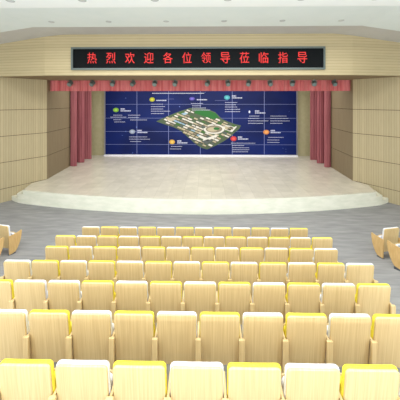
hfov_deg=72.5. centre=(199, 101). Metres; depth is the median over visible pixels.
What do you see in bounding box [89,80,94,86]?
spotlight
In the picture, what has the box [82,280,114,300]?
cushion
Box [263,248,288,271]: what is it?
seat
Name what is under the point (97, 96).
wall
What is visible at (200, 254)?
seat
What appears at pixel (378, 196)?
trim
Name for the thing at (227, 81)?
spotlight
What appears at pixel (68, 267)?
cushion
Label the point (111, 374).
seat cushion
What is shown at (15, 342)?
seat
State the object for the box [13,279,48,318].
seat
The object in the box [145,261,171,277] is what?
seat back
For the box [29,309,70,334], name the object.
cushion
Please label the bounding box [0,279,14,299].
cushion
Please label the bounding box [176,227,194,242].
seat
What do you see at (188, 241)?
seat
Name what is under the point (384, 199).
trim
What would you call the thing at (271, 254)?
cushion
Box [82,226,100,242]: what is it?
seat
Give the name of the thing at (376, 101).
wall
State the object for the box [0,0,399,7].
ceiling
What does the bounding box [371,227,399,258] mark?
seat
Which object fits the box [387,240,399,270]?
seat
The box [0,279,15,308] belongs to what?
seat
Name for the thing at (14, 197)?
trim
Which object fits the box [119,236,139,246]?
seat
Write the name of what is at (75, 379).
seat
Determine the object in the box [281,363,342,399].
seat
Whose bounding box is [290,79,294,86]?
spotlight
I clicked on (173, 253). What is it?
seat back
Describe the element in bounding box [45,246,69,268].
seat
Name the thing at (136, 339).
seat
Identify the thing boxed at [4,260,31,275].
cushion
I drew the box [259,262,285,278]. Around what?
cushion
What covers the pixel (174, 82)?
spotlight
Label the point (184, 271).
seat
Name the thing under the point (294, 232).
seat
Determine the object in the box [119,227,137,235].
seat
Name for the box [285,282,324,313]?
seat
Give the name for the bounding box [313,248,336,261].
cushion
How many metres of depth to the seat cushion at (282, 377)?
2.79 m
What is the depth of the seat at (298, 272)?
5.20 m
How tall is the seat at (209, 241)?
0.926 m
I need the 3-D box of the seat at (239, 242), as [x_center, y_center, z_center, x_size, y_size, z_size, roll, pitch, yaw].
[0.941,3.917,7.109,0.572,0.926,0.354,0,0,1]
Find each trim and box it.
[12,195,16,201]
[17,190,22,203]
[376,192,381,205]
[382,197,387,203]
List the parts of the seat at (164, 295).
arm panel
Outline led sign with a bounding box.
[71,46,325,69]
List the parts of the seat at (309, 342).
arm panel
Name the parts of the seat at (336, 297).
arm panel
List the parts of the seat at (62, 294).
arm panel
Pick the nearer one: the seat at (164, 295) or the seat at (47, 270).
the seat at (164, 295)
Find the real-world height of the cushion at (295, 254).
0.466 m
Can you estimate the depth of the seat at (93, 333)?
3.50 m
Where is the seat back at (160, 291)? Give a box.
[150,281,181,301]
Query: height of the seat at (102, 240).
0.926 m
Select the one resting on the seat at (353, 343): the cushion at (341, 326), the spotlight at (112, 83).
the cushion at (341, 326)
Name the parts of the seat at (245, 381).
arm panel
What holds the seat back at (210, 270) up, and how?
on the seat at (216, 272)
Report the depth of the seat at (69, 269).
5.27 m
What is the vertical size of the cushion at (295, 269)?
0.466 m
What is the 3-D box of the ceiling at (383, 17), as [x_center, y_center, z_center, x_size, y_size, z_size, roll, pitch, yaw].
[-0.169,-2.413,8.105,21.008,0.605,4.068,0,0,1]
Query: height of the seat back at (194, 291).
0.466 m
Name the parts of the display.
edge trim, edge trim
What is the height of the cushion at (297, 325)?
0.466 m
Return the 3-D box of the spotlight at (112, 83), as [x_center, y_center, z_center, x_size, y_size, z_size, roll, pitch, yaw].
[-4.377,-0.943,13.663,0.256,0.355,0.322,0,0,-7]
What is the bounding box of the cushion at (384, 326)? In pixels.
[371,314,399,338]
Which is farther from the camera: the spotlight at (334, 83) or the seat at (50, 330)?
the spotlight at (334, 83)
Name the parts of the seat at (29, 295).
arm panel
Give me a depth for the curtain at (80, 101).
17.72 m
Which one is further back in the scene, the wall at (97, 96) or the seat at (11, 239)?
the wall at (97, 96)
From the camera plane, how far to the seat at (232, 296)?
4.35 m
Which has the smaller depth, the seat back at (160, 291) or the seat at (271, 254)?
the seat back at (160, 291)
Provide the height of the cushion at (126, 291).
0.466 m
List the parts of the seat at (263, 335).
arm panel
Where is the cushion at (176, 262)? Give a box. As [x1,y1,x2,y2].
[174,261,199,263]
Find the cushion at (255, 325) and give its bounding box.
[242,312,282,338]
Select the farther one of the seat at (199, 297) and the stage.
the stage
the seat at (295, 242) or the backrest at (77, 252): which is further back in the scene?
the seat at (295, 242)
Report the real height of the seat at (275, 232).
0.926 m
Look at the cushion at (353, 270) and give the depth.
5.17 m
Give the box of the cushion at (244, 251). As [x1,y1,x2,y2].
[240,247,262,255]
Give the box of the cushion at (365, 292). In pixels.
[355,283,388,302]
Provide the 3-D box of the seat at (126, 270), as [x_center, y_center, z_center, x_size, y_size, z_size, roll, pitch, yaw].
[-1.327,3.536,5.391,0.572,0.926,0.354,0,0,1]
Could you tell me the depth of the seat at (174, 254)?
6.11 m
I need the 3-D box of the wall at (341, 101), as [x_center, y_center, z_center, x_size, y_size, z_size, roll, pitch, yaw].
[8.007,1.409,16.895,0.154,5.061,6.500,0,0,5]
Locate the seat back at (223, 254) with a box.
[215,247,238,261]
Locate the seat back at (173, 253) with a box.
[167,247,189,260]
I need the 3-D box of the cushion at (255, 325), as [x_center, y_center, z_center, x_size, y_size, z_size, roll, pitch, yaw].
[0.803,2.925,3.513,0.515,0.466,0.104,0,0,1]
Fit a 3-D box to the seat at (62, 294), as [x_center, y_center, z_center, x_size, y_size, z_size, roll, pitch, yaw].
[-2.173,3.346,4.527,0.572,0.926,0.354,0,0,1]
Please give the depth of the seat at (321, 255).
6.06 m
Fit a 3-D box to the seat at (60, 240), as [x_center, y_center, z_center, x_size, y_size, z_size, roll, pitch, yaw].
[-3.482,3.917,7.182,0.620,0.926,0.354,0,0,1]
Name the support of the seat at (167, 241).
on the floor
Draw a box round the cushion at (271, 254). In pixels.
[264,248,287,261]
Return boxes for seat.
[0,224,21,255]
[0,237,3,254]
[0,260,32,283]
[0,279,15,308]
[0,309,31,360]
[0,359,56,399]
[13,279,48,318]
[28,309,73,361]
[32,260,60,288]
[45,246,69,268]
[47,280,82,319]
[55,235,76,248]
[55,359,113,399]
[60,260,88,289]
[69,246,93,268]
[71,310,115,369]
[76,235,97,253]
[81,280,116,320]
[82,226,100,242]
[88,260,116,290]
[93,246,117,269]
[98,236,118,254]
[101,226,119,242]
[113,360,170,399]
[114,310,157,360]
[116,281,150,310]
[117,261,145,280]
[118,246,142,260]
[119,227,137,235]
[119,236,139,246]
[138,227,156,243]
[140,236,161,255]
[142,247,166,270]
[145,261,173,294]
[150,281,184,322]
[157,227,175,244]
[157,311,200,363]
[161,236,182,256]
[167,247,190,274]
[170,361,228,399]
[174,261,202,296]
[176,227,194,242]
[183,236,203,254]
[184,281,219,323]
[191,247,214,275]
[195,227,212,243]
[200,312,244,364]
[202,261,231,292]
[204,236,224,254]
[214,227,231,246]
[215,247,239,273]
[218,282,254,323]
[226,237,245,259]
[227,362,286,399]
[230,262,260,297]
[233,227,250,247]
[240,247,263,272]
[242,312,288,373]
[247,237,267,257]
[251,228,269,245]
[252,282,289,323]
[258,262,289,292]
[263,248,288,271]
[267,237,288,255]
[270,228,289,244]
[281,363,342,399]
[283,313,332,363]
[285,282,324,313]
[286,262,318,283]
[288,228,307,238]
[288,248,315,271]
[289,237,313,255]
[311,237,332,250]
[313,248,338,270]
[315,263,348,291]
[320,283,359,322]
[326,313,376,366]
[339,364,399,399]
[344,263,377,292]
[355,283,395,323]
[370,314,399,367]
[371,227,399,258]
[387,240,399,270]
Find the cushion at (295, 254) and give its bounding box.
[289,248,310,261]
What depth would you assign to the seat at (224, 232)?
7.90 m
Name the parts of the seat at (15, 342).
arm panel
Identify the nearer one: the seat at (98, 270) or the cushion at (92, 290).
the cushion at (92, 290)
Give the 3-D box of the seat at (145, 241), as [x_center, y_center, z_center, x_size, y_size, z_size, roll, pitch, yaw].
[-1.259,3.917,7.146,0.572,0.926,0.354,0,0,1]
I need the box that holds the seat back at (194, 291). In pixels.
[184,281,215,301]
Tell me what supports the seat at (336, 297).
on the floor
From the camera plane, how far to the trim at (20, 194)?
12.29 m
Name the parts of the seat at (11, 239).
arm panel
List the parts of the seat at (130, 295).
arm panel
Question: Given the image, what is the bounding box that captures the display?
[104,91,297,156]
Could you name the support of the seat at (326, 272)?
on the floor
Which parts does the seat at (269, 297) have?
arm panel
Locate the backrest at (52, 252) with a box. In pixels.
[46,246,68,259]
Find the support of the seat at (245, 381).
on the floor
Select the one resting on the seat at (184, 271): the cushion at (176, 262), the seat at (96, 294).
the cushion at (176, 262)
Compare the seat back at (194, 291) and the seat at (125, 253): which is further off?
the seat at (125, 253)
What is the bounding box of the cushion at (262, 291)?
[252,282,284,301]
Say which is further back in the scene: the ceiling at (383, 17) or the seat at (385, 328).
the ceiling at (383, 17)
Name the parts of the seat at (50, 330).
arm panel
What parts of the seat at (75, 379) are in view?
arm panel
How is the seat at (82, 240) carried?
on the floor
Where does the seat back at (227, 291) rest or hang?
on the seat at (232, 296)
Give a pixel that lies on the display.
(136, 123)
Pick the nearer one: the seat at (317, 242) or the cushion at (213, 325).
the cushion at (213, 325)
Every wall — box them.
[0,33,399,76]
[0,77,46,202]
[46,80,69,178]
[92,91,309,155]
[331,80,352,180]
[353,77,399,204]
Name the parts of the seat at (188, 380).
arm panel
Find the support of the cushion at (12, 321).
on the seat at (15, 342)
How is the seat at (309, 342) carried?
on the floor
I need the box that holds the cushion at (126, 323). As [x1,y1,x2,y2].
[114,310,154,335]
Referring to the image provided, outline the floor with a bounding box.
[0,200,399,392]
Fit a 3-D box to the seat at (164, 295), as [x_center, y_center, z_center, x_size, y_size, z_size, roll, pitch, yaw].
[-0.523,3.346,4.499,0.572,0.926,0.354,0,0,1]
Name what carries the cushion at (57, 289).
on the seat at (62, 294)
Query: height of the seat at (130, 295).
0.926 m
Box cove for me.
[0,26,399,43]
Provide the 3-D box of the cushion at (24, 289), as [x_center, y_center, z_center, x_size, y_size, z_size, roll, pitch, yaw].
[-2.748,3.116,4.449,0.515,0.466,0.104,0,0,1]
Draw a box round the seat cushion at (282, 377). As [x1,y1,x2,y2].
[281,376,283,393]
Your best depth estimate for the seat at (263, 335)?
3.47 m
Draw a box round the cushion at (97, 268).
[89,260,115,276]
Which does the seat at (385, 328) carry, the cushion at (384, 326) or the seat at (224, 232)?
the cushion at (384, 326)
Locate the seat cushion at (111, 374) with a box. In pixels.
[110,373,112,388]
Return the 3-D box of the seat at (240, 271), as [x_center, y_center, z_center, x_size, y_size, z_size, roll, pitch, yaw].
[0.872,3.536,5.354,0.572,0.926,0.354,0,0,1]
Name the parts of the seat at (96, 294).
arm panel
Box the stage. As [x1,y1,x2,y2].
[23,155,375,213]
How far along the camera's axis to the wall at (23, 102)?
13.02 m
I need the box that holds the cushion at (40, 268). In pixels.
[32,260,59,276]
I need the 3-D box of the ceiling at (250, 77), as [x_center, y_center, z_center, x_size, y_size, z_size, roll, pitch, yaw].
[-0.086,-1.152,13.141,21.008,0.059,3.372,0,0,1]
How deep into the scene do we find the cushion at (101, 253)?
6.14 m
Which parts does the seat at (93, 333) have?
arm panel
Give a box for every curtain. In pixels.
[70,91,91,165]
[310,91,330,166]
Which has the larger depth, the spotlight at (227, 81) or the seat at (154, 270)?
the spotlight at (227, 81)
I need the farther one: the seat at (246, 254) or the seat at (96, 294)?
the seat at (246, 254)
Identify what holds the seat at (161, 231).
on the floor
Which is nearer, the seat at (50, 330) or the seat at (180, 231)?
the seat at (50, 330)
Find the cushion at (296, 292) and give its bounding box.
[287,282,319,302]
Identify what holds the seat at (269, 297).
on the floor
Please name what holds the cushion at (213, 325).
on the seat at (222, 341)
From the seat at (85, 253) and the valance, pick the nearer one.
the seat at (85, 253)
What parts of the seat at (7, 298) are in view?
arm panel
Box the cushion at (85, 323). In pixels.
[72,310,112,336]
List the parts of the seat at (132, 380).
arm panel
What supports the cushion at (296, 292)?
on the seat at (301, 297)
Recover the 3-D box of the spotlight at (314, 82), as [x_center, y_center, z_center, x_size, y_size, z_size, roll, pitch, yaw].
[5.647,-0.943,13.497,0.256,0.355,0.322,0,0,21]
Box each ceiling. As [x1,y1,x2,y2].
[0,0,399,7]
[0,6,399,31]
[7,75,399,80]
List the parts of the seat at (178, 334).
arm panel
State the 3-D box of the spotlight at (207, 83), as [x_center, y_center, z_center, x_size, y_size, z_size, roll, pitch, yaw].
[0.375,-0.943,13.584,0.256,0.355,0.322,0,0,23]
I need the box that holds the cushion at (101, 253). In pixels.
[94,246,116,260]
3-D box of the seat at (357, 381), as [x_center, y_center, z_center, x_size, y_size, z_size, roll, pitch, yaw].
[1.644,2.965,2.707,0.572,0.926,0.354,0,0,1]
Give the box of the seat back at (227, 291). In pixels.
[218,282,250,301]
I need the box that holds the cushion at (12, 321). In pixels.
[0,309,28,333]
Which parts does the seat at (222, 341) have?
arm panel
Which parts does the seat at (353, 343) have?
arm panel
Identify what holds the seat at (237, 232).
on the floor
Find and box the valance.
[50,80,349,90]
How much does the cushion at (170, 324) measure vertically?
0.466 m
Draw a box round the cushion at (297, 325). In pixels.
[285,313,326,337]
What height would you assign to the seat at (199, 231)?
0.926 m
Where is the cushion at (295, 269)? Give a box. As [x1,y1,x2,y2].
[288,262,314,277]
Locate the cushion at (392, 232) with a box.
[382,227,397,238]
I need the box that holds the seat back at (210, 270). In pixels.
[202,261,228,278]
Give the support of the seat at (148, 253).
on the floor
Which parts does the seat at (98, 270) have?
arm panel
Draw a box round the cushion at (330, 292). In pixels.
[321,283,354,302]
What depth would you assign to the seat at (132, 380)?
2.60 m
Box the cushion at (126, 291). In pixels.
[116,281,147,301]
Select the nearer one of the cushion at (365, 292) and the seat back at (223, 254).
the cushion at (365, 292)
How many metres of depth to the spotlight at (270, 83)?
13.46 m
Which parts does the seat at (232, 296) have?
arm panel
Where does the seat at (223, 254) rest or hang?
on the floor
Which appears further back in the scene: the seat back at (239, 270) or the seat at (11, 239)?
the seat at (11, 239)
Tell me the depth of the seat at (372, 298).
4.31 m
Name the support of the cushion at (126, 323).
on the seat at (136, 339)
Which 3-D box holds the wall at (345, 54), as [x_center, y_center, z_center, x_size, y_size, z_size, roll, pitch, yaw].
[-0.107,-1.995,11.896,21.008,1.747,0.922,0,0,1]
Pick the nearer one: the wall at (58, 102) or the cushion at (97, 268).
the cushion at (97, 268)
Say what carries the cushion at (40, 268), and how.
on the seat at (47, 270)
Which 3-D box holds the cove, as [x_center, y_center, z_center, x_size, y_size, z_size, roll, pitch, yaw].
[-0.131,-2.656,10.450,21.008,0.585,3.792,0,0,1]
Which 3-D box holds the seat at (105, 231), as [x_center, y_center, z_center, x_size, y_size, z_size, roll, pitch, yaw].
[-2.618,4.107,8.096,0.572,0.926,0.354,0,0,1]
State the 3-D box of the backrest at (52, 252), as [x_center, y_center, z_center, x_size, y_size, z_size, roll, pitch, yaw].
[-3.243,3.496,6.214,0.515,0.466,0.104,0,0,1]
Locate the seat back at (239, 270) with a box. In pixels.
[230,262,257,278]
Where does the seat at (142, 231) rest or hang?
on the floor
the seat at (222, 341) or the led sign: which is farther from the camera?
the led sign
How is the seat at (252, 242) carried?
on the floor
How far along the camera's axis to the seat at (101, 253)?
6.14 m
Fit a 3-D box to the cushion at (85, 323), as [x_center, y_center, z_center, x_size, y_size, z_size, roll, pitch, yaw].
[-1.397,2.925,3.549,0.515,0.466,0.104,0,0,1]
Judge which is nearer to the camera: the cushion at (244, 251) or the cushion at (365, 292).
the cushion at (365, 292)
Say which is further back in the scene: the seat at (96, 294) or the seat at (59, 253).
the seat at (59, 253)
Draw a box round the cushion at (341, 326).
[328,313,369,339]
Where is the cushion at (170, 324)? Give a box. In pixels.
[157,311,196,337]
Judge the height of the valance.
0.549 m
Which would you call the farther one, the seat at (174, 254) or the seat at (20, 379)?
the seat at (174, 254)
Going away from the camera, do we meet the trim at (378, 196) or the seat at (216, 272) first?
the seat at (216, 272)
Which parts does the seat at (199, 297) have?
arm panel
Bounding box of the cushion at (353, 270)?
[345,263,372,278]
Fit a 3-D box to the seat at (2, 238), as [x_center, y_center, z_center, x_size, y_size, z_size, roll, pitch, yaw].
[-5.739,3.893,7.383,0.620,0.926,0.462,0,0,13]
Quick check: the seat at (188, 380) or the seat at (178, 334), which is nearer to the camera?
the seat at (188, 380)
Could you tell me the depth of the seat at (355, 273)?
5.18 m
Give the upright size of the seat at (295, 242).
0.926 m
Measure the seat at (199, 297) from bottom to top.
0.926 m
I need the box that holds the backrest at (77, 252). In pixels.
[71,246,92,259]
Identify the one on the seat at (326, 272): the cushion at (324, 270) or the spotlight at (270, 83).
the cushion at (324, 270)
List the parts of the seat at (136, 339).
arm panel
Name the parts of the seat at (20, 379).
arm panel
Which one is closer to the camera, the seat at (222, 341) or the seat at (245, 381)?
the seat at (245, 381)
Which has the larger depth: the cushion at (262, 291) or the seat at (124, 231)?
the seat at (124, 231)
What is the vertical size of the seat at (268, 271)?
0.926 m
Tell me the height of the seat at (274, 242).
0.926 m
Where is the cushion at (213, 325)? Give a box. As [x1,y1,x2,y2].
[200,312,239,338]
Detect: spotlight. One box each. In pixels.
[67,80,72,86]
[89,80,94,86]
[110,80,114,86]
[172,79,177,86]
[205,79,209,86]
[225,79,230,86]
[268,79,272,86]
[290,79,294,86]
[311,79,316,85]
[331,79,337,85]
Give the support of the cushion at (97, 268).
on the seat at (98, 270)
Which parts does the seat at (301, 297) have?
arm panel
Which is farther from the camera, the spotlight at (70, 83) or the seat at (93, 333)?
the spotlight at (70, 83)
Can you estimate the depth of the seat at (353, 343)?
3.45 m
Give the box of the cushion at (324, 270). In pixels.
[316,263,343,278]
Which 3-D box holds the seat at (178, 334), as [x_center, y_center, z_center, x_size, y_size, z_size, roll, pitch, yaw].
[-0.272,3.155,3.617,0.572,0.926,0.354,0,0,1]
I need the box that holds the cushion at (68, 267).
[61,260,87,275]
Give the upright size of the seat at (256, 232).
0.926 m
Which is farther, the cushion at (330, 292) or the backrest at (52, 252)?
the backrest at (52, 252)
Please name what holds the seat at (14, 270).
on the floor
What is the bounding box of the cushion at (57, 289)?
[48,280,80,299]
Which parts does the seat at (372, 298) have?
arm panel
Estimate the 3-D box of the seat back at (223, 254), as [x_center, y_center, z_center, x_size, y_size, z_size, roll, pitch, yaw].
[0.607,3.496,6.150,0.515,0.466,0.104,0,0,1]
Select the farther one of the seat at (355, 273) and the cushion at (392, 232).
the cushion at (392, 232)
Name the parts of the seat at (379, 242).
arm panel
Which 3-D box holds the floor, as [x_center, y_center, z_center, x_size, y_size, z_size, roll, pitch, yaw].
[-0.146,3.583,9.504,21.200,2.533,23.400,0,0,1]
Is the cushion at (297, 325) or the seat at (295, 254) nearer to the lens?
the cushion at (297, 325)
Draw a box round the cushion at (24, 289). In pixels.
[15,279,47,299]
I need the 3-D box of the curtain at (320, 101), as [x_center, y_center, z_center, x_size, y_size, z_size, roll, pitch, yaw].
[7.788,1.252,17.802,0.611,5.346,2.806,0,0,1]

